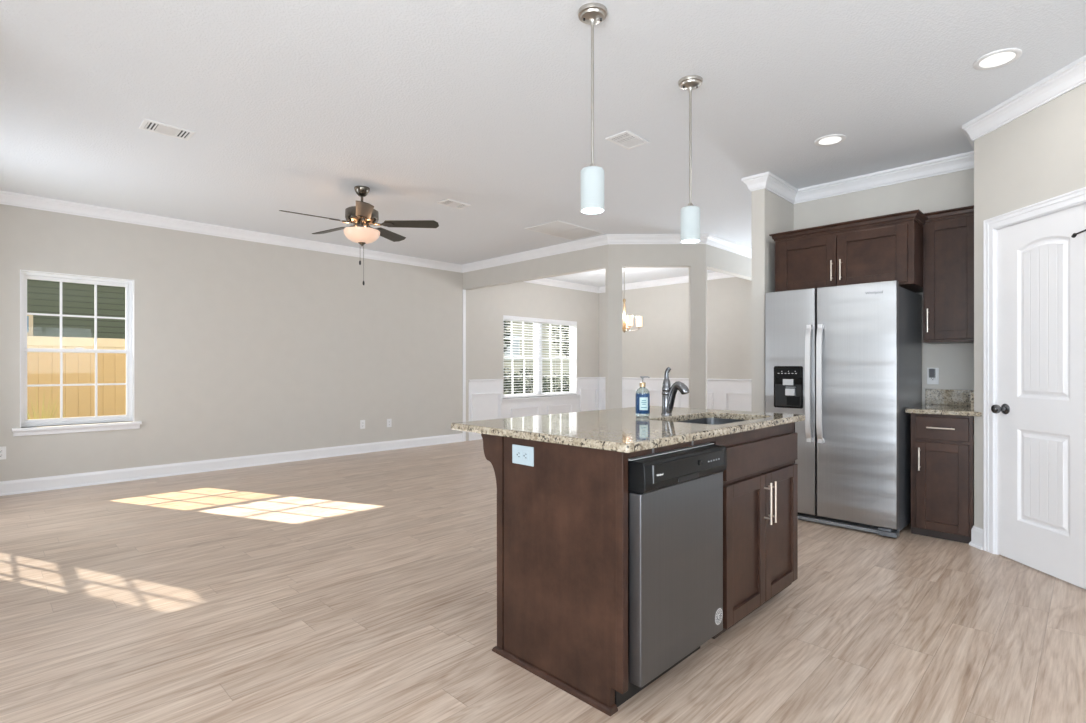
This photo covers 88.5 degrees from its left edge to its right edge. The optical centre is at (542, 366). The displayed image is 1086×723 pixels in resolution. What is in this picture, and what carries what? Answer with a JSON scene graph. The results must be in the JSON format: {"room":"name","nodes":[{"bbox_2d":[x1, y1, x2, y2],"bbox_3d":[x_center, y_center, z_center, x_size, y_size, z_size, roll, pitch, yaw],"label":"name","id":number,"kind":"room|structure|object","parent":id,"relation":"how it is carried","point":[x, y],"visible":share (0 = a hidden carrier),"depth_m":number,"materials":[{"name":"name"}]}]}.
{"room":"open-plan kitchen","nodes":[
{"label":"open-plan kitchen","id":0,"kind":"room"},
{"bbox_2d":[0,204,598,481],"bbox_3d":[-2.135,-0.210,7.922,0.160,2.740,9.079,0,0,45],"label":"wall","id":1,"kind":"structure","parent":0,"point":[242,347],"depth_m":6.55,"materials":[{"name":"paint"}]},
{"bbox_2d":[0,446,5,459],"bbox_3d":[-4.888,0.777,5.020,0.008,0.117,0.072,0,0,45],"label":"power outlet","id":2,"kind":"object","parent":1,"relation":"attached to","point":[2,449],"visible":1,"depth_m":5.03,"materials":[{"name":"white plastic"}]},
{"bbox_2d":[12,270,141,436],"bbox_3d":[-4.539,-0.130,5.457,0.200,1.530,0.968,0,0,45],"label":"window","id":3,"kind":"structure","parent":1,"relation":"in","point":[61,425],"depth_m":5.43,"materials":[{"name":"white paint"}]},
{"bbox_2d":[27,352,125,417],"bbox_3d":[-4.576,0.175,5.493,0.017,0.638,0.754,0,0,45],"label":"grille","id":4,"kind":"object","parent":3,"relation":"attached to","point":[61,384],"depth_m":5.51,"materials":[{"name":"white plastic"}]},
{"bbox_2d":[27,282,125,348],"bbox_3d":[-4.596,-0.502,5.513,0.017,0.654,0.754,0,0,45],"label":"grille","id":5,"kind":"object","parent":3,"relation":"attached to","point":[95,284],"depth_m":5.60,"materials":[{"name":"white plastic"}]},
{"bbox_2d":[0,433,463,495],"bbox_3d":[-1.838,1.097,5.258,4.010,0.127,5.710,0,0,45],"label":"baseboard","id":6,"kind":"structure","parent":1,"relation":"attached to","point":[21,486],"depth_m":6.13,"materials":[{"name":"white paint"}]},
{"bbox_2d":[360,420,364,428],"bbox_3d":[-2.429,0.774,7.505,0.008,0.117,0.072,0,0,45],"label":"power outlet","id":7,"kind":"object","parent":1,"relation":"attached to","point":[362,422],"visible":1,"depth_m":7.50,"materials":[{"name":"white plastic"}]},
{"bbox_2d":[387,419,391,426],"bbox_3d":[-2.149,0.783,7.788,0.008,0.117,0.072,0,0,45],"label":"power outlet","id":8,"kind":"object","parent":1,"relation":"attached to","point":[389,421],"visible":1,"depth_m":7.79,"materials":[{"name":"white plastic"}]},
{"bbox_2d":[463,289,465,440],"bbox_3d":[-1.232,-0.025,8.712,0.012,2.370,0.052,0,0,45],"label":"trim","id":9,"kind":"structure","parent":1,"relation":"attached to","point":[464,291],"depth_m":8.71,"materials":[{"name":"white paint"}]},
{"bbox_2d":[469,432,481,440],"bbox_3d":[1.248,1.097,8.672,3.595,0.127,3.254,0,0,45],"label":"baseboard","id":10,"kind":"structure","parent":1,"relation":"attached to","point":[472,436],"depth_m":8.85,"materials":[{"name":"white paint"}]},
{"bbox_2d":[501,315,579,402],"bbox_3d":[-0.049,-0.130,9.995,0.200,1.470,1.970,0,0,45],"label":"window","id":11,"kind":"structure","parent":1,"relation":"in","point":[573,396],"depth_m":10.01,"materials":[{"name":"white paint"}]},
{"bbox_2d":[504,359,532,393],"bbox_3d":[-0.425,0.160,9.688,0.017,0.608,0.791,0,0,45],"label":"grille","id":12,"kind":"object","parent":11,"relation":"attached to","point":[512,359],"depth_m":9.70,"materials":[{"name":"white plastic"}]},
{"bbox_2d":[504,322,533,356],"bbox_3d":[-0.445,-0.487,9.708,0.017,0.624,0.791,0,0,45],"label":"grille","id":13,"kind":"object","parent":11,"relation":"attached to","point":[523,322],"depth_m":9.80,"materials":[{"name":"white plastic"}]},
{"bbox_2d":[504,316,576,397],"bbox_3d":[-0.028,-0.169,9.974,0.062,1.377,1.844,0,0,45],"label":"window blind","id":14,"kind":"object","parent":11,"relation":"attached to","point":[506,318],"visible":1,"depth_m":9.89,"materials":[{"name":"white plastic"}]},
{"bbox_2d":[545,324,569,357],"bbox_3d":[0.234,-0.487,10.394,0.017,0.624,0.791,0,0,45],"label":"window pane","id":15,"kind":"object","parent":11,"relation":"attached to","point":[550,324],"depth_m":10.48,"materials":[{"name":"glass"}]},
{"bbox_2d":[551,359,570,391],"bbox_3d":[0.254,0.160,10.374,0.017,0.608,0.791,0,0,45],"label":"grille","id":16,"kind":"object","parent":11,"relation":"attached to","point":[561,375],"depth_m":10.46,"materials":[{"name":"white plastic"}]},
{"bbox_2d":[0,55,1085,272],"bbox_3d":[0.460,-1.525,3.884,9.210,0.110,11.169,0,0,45],"label":"trim","id":17,"kind":"structure","parent":1,"relation":"attached to","point":[1068,78],"depth_m":5.18,"materials":[{"name":"white paint"}]},
{"bbox_2d":[463,245,607,408],"bbox_3d":[-0.194,-0.210,7.729,2.870,2.740,0.115,0,0,45],"label":"wall","id":18,"kind":"structure","parent":0,"point":[595,258],"depth_m":7.41,"materials":[{"name":"paint"}]},
{"bbox_2d":[0,0,1085,286],"bbox_3d":[0.464,-1.640,3.867,9.580,0.120,11.550,0,0,45],"label":"ceiling","id":19,"kind":"structure","parent":0,"point":[289,105],"depth_m":3.35,"materials":[{"name":"white paint"}]},
{"bbox_2d":[139,119,194,140],"bbox_3d":[-2.501,-1.576,3.706,0.190,0.008,0.280,0,0,45],"label":"ceiling vent","id":20,"kind":"object","parent":19,"relation":"in","point":[149,125],"visible":1,"depth_m":3.69,"materials":[{"name":"white plastic"}]},
{"bbox_2d":[279,186,438,284],"bbox_3d":[-1.637,-1.151,4.909,1.286,0.859,1.274,0,0,45],"label":"ceiling fan","id":21,"kind":"object","parent":19,"relation":"hanging from","point":[362,215],"visible":1,"depth_m":4.87,"materials":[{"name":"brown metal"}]},
{"bbox_2d":[437,199,470,208],"bbox_3d":[-0.863,-1.576,5.391,0.180,0.008,0.280,0,0,45],"label":"ceiling vent","id":22,"kind":"object","parent":19,"relation":"in","point":[447,202],"visible":1,"depth_m":5.39,"materials":[{"name":"white plastic"}]},
{"bbox_2d":[525,220,604,239],"bbox_3d":[0.261,-1.576,6.456,0.510,0.008,0.825,0,0,45],"label":"ceiling vent","id":23,"kind":"object","parent":19,"relation":"in","point":[557,228],"visible":1,"depth_m":6.42,"materials":[{"name":"white plastic"}]},
{"bbox_2d":[578,3,606,213],"bbox_3d":[0.220,-1.137,2.480,0.132,0.885,0.132,0,0,45],"label":"pendant light","id":24,"kind":"object","parent":19,"relation":"hanging from","point":[592,176],"visible":1,"depth_m":2.45,"materials":[{"name":"white glass"}]},
{"bbox_2d":[605,131,648,149],"bbox_3d":[0.588,-1.576,3.874,0.185,0.008,0.265,0,0,45],"label":"ceiling vent","id":25,"kind":"object","parent":19,"relation":"in","point":[627,140],"visible":1,"depth_m":3.87,"materials":[{"name":"white plastic"}]},
{"bbox_2d":[622,268,641,332],"bbox_3d":[1.234,-1.052,8.565,0.511,1.055,0.523,0,0,45],"label":"chandelier","id":26,"kind":"object","parent":19,"relation":"hanging from","point":[627,322],"visible":0.66,"depth_m":8.53,"materials":[{"name":"silver metal"}]},
{"bbox_2d":[678,75,702,242],"bbox_3d":[0.815,-1.137,3.079,0.132,0.885,0.132,0,0,45],"label":"pendant light","id":27,"kind":"object","parent":19,"relation":"hanging from","point":[690,214],"visible":1,"depth_m":3.05,"materials":[{"name":"white glass"}]},
{"bbox_2d":[814,134,845,145],"bbox_3d":[1.998,-1.575,3.877,0.196,0.009,0.196,0,0,45],"label":"recessed light","id":28,"kind":"object","parent":19,"relation":"in","point":[829,140],"visible":1,"depth_m":3.87,"materials":[{"name":"white plastic"}]},
{"bbox_2d":[973,48,1021,69],"bbox_3d":[2.329,-1.575,2.857,0.196,0.009,0.196,0,0,45],"label":"recessed light","id":29,"kind":"object","parent":19,"relation":"in","point":[999,58],"visible":1,"depth_m":2.85,"materials":[{"name":"white plastic"}]},
{"bbox_2d":[0,439,1085,722],"bbox_3d":[0.524,1.220,3.807,9.410,0.120,11.550,0,0,45],"label":"floor","id":30,"kind":"structure","parent":0,"point":[355,588],"depth_m":2.52,"materials":[{"name":"brown wood"}]},
{"bbox_2d":[481,434,627,716],"bbox_3d":[0.017,0.718,2.106,0.738,0.884,0.076,0,0,45],"label":"island end panel","id":31,"kind":"object","parent":30,"relation":"on","point":[562,519],"visible":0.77,"depth_m":2.01,"materials":[{"name":"brown wood"}]},
{"bbox_2d":[512,444,533,465],"bbox_3d":[-0.079,0.343,2.165,0.120,0.074,0.008,0,0,45],"label":"power outlet","id":32,"kind":"object","parent":31,"relation":"attached to","point":[524,455],"visible":1,"depth_m":2.16,"materials":[{"name":"white plastic"}]},
{"bbox_2d":[516,450,520,458],"bbox_3d":[-0.094,0.343,2.177,0.028,0.033,0.004,0,0,45],"label":"receptacle","id":33,"kind":"object","parent":32,"relation":"attached to","point":[518,452],"depth_m":2.18,"materials":[{"name":"white plastic"}]},
{"bbox_2d":[523,451,527,459],"bbox_3d":[-0.067,0.343,2.150,0.028,0.033,0.004,0,0,45],"label":"receptacle","id":34,"kind":"object","parent":32,"relation":"attached to","point":[525,453],"depth_m":2.15,"materials":[{"name":"white plastic"}]},
{"bbox_2d":[615,443,726,706],"bbox_3d":[0.303,0.734,2.241,0.658,0.852,0.569,0,0,45],"label":"dishwasher","id":35,"kind":"object","parent":30,"relation":"on","point":[675,497],"visible":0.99,"depth_m":1.96,"materials":[{"name":"silver metal"}]},
{"bbox_2d":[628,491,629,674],"bbox_3d":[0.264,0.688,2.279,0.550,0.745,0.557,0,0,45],"label":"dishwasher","id":36,"kind":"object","parent":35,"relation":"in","point":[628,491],"depth_m":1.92,"materials":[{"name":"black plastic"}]},
{"bbox_2d":[710,422,797,638],"bbox_3d":[0.814,0.718,2.768,0.652,0.884,0.850,0,0,45],"label":"base cabinet","id":37,"kind":"object","parent":30,"relation":"on","point":[760,476],"visible":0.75,"depth_m":2.54,"materials":[{"name":"brown wood"}]},
{"bbox_2d":[451,406,804,452],"bbox_3d":[0.474,0.261,2.665,0.960,0.030,1.545,0,0,45],"label":"countertop","id":38,"kind":"structure","parent":37,"relation":"on","point":[619,429],"depth_m":2.30,"materials":[{"name":"stone"}]},
{"bbox_2d":[636,376,649,416],"bbox_3d":[0.490,0.145,2.742,0.069,0.200,0.069,0,0,45],"label":"soap bottle","id":39,"kind":"object","parent":38,"relation":"on","point":[642,393],"visible":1,"depth_m":2.71,"materials":[{"name":"blue plastic"}]},
{"bbox_2d":[628,437,715,457],"bbox_3d":[0.488,0.290,2.070,0.022,0.028,0.600,0,0,45],"label":"rail","id":40,"kind":"object","parent":38,"relation":"attached to","point":[713,439],"visible":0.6,"depth_m":2.03,"materials":[{"name":"brown wood"}]},
{"bbox_2d":[661,367,688,414],"bbox_3d":[0.675,0.122,2.845,0.156,0.247,0.054,0,0,45],"label":"faucet","id":41,"kind":"object","parent":38,"relation":"on","point":[669,392],"visible":1,"depth_m":2.85,"materials":[{"name":"grey metal"}]},
{"bbox_2d":[677,418,746,424],"bbox_3d":[0.820,0.366,2.705,0.400,0.180,0.640,0,0,45],"label":"sink","id":42,"kind":"object","parent":38,"relation":"in","point":[712,421],"visible":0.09,"depth_m":3.00,"materials":[{"name":"metal"}]},
{"bbox_2d":[765,280,921,537],"bbox_3d":[2.315,0.288,4.314,0.895,1.743,0.851,0,0,45],"label":"refrigerator","id":43,"kind":"object","parent":30,"relation":"on","point":[847,359],"visible":0.95,"depth_m":3.98,"materials":[{"name":"silver metal"}]},
{"bbox_2d":[911,413,973,543],"bbox_3d":[2.874,0.739,3.946,0.346,0.842,0.678,0,0,45],"label":"base cabinet","id":44,"kind":"object","parent":30,"relation":"on","point":[942,446],"visible":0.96,"depth_m":3.73,"materials":[{"name":"brown wood"}]},
{"bbox_2d":[905,389,981,416],"bbox_3d":[2.888,0.244,3.943,0.420,0.148,0.668,0,0,45],"label":"countertop","id":45,"kind":"structure","parent":44,"relation":"on","point":[937,401],"depth_m":4.13,"materials":[{"name":"stone"}]},
{"bbox_2d":[608,244,705,408],"bbox_3d":[1.366,-0.210,6.726,1.160,2.740,0.115,0,0,1],"label":"wall","id":46,"kind":"structure","parent":0,"point":[691,256],"depth_m":6.67,"materials":[{"name":"paint"}]},
{"bbox_2d":[599,277,751,378],"bbox_3d":[2.906,-0.210,9.405,5.240,2.740,0.120,0,0,45],"label":"wall","id":47,"kind":"structure","parent":0,"point":[661,343],"depth_m":9.81,"materials":[{"name":"paint"}]},
{"bbox_2d":[469,380,751,420],"bbox_3d":[1.248,0.635,8.672,3.595,0.810,3.254,0,0,45],"label":"wainscoting","id":48,"kind":"structure","parent":47,"relation":"attached to","point":[485,406],"depth_m":9.52,"materials":[{"name":"white paint"}]},
{"bbox_2d":[469,377,751,382],"bbox_3d":[1.248,0.227,8.672,3.595,0.057,3.254,0,0,45],"label":"trim","id":49,"kind":"structure","parent":47,"relation":"attached to","point":[578,378],"depth_m":9.42,"materials":[{"name":"white paint"}]},
{"bbox_2d":[471,389,751,420],"bbox_3d":[1.202,0.682,8.754,3.407,0.515,3.196,0,0,45],"label":"trim","id":50,"kind":"structure","parent":47,"relation":"attached to","point":[581,390],"depth_m":9.62,"materials":[{"name":"white paint"}]},
{"bbox_2d":[524,272,734,292],"bbox_3d":[1.248,-1.525,8.672,3.595,0.110,3.254,0,0,45],"label":"trim","id":51,"kind":"structure","parent":47,"relation":"attached to","point":[714,275],"depth_m":10.15,"materials":[{"name":"white paint"}]},
{"bbox_2d":[706,244,751,408],"bbox_3d":[2.808,-0.210,7.611,0.115,2.740,2.569,0,0,45],"label":"wall","id":52,"kind":"structure","parent":0,"point":[719,260],"depth_m":7.03,"materials":[{"name":"paint"}]},
{"bbox_2d":[752,189,793,411],"bbox_3d":[3.236,-0.210,6.093,0.110,2.740,4.124,0,0,45],"label":"wall","id":53,"kind":"structure","parent":0,"point":[771,213],"depth_m":4.64,"materials":[{"name":"paint"}]},
{"bbox_2d":[794,168,973,404],"bbox_3d":[2.840,-0.210,4.548,1.500,2.740,0.120,0,0,45],"label":"wall","id":54,"kind":"structure","parent":0,"point":[955,362],"depth_m":4.33,"materials":[{"name":"paint"}]},
{"bbox_2d":[769,209,927,292],"bbox_3d":[2.429,-0.833,4.406,1.033,0.501,0.656,0,0,45],"label":"upper cabinet","id":55,"kind":"object","parent":54,"relation":"attached to","point":[889,247],"visible":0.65,"depth_m":4.14,"materials":[{"name":"brown wood"}]},
{"bbox_2d":[927,368,938,383],"bbox_3d":[3.005,0.070,4.294,0.075,0.128,0.008,0,0,45],"label":"power outlet","id":56,"kind":"object","parent":54,"relation":"attached to","point":[935,380],"visible":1,"depth_m":4.29,"materials":[{"name":"white plastic"}]},
{"bbox_2d":[929,369,934,377],"bbox_3d":[2.992,0.047,4.282,0.039,0.070,0.027,0,0,45],"label":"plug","id":57,"kind":"object","parent":56,"relation":"attached to","point":[931,371],"visible":1,"depth_m":4.27,"materials":[{"name":"grey plastic"}]},
{"bbox_2d":[923,205,973,343],"bbox_3d":[2.985,-0.644,4.045,0.329,0.935,0.386,0,0,45],"label":"upper cabinet","id":58,"kind":"object","parent":54,"relation":"attached to","point":[948,235],"visible":0.83,"depth_m":3.95,"materials":[{"name":"brown wood"}]},
{"bbox_2d":[925,389,973,405],"bbox_3d":[3.091,0.229,4.197,0.350,0.118,0.022,0,0,45],"label":"backsplash","id":59,"kind":"structure","parent":54,"relation":"attached to","point":[932,396],"depth_m":4.21,"materials":[{"name":"stone"}]},
{"bbox_2d":[974,83,1085,528],"bbox_3d":[2.867,-0.210,2.811,0.120,2.740,1.620,0,0,0],"label":"wall","id":60,"kind":"structure","parent":0,"point":[1039,155],"depth_m":3.30,"materials":[{"name":"paint"}]},
{"bbox_2d":[969,525,982,549],"bbox_3d":[2.792,1.097,3.595,0.044,0.127,0.133,0,0,10],"label":"baseboard","id":61,"kind":"structure","parent":60,"relation":"attached to","point":[976,533],"depth_m":3.58,"materials":[{"name":"white paint"}]},
{"bbox_2d":[983,187,1085,588],"bbox_3d":[2.827,0.117,3.136,0.186,2.086,0.772,0,0,0],"label":"door","id":62,"kind":"structure","parent":60,"relation":"in","point":[1034,269],"depth_m":3.18,"materials":[{"name":"white paint"}]},
{"label":"outside","id":63,"kind":"structure","parent":0,"visible":0},
{"bbox_3d":[-16.884,1.445,30.777,52.700,0.130,70.000,0,0,45],"label":"yard","id":64,"kind":"structure","parent":63,"visible":0},
{"bbox_2d":[27,390,67,418],"bbox_3d":[-6.150,0.806,6.821,0.511,1.151,0.495,0,0,45],"label":"ornamental grass","id":65,"kind":"object","parent":64,"relation":"on","point":[43,409],"depth_m":6.85,"materials":[{"name":"yellow plant"}]},
{"bbox_2d":[27,279,124,338],"bbox_3d":[-12.439,-1.280,12.309,7.800,5.320,14.800,0,0,45],"label":"neighbor house","id":66,"kind":"structure","parent":64,"relation":"on","point":[43,296],"depth_m":10.75,"materials":[{"name":"green"}]},
{"bbox_2d":[27,336,125,419],"bbox_3d":[-7.109,0.415,8.476,0.136,1.930,10.086,0,0,45],"label":"fence","id":67,"kind":"object","parent":64,"relation":"on","point":[42,367],"visible":0.08,"depth_m":8.46,"materials":[{"name":"beige wood"}]},
{"bbox_2d":[504,321,512,351],"bbox_3d":[-1.855,-0.944,17.315,2.086,4.655,2.202,0,0,45],"label":"tree","id":68,"kind":"object","parent":64,"relation":"on","point":[505,330],"visible":0.02,"depth_m":17.24,"materials":[{"name":"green plant"}]},
{"bbox_2d":[504,367,523,393],"bbox_3d":[-1.361,0.652,16.269,1.301,1.520,1.828,0,0,45],"label":"shrub","id":69,"kind":"object","parent":64,"relation":"on","point":[509,380],"visible":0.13,"depth_m":16.36,"materials":[{"name":"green plant"}]},
{"bbox_2d":[504,368,550,393],"bbox_3d":[-0.509,0.706,17.680,1.310,1.394,1.789,0,0,45],"label":"shrub","id":70,"kind":"object","parent":64,"relation":"on","point":[530,372],"visible":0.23,"depth_m":17.59,"materials":[{"name":"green plant"}]},
{"bbox_2d":[504,321,569,392],"bbox_3d":[-2.628,-1.830,29.332,8.000,6.420,13.000,0,0,45],"label":"neighbor house","id":71,"kind":"structure","parent":64,"relation":"on","point":[517,323],"depth_m":26.46,"materials":[{"name":"beige"}]},
{"bbox_2d":[546,324,568,357],"bbox_3d":[1.427,-1.131,22.221,2.681,5.030,2.687,0,0,45],"label":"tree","id":72,"kind":"object","parent":64,"relation":"on","point":[564,330],"visible":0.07,"depth_m":22.09,"materials":[{"name":"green plant"}]},
{"bbox_2d":[546,373,569,391],"bbox_3d":[0.660,0.788,19.169,1.255,1.239,1.769,0,0,45],"label":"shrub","id":73,"kind":"object","parent":64,"relation":"on","point":[553,379],"visible":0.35,"depth_m":18.99,"materials":[{"name":"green plant"}]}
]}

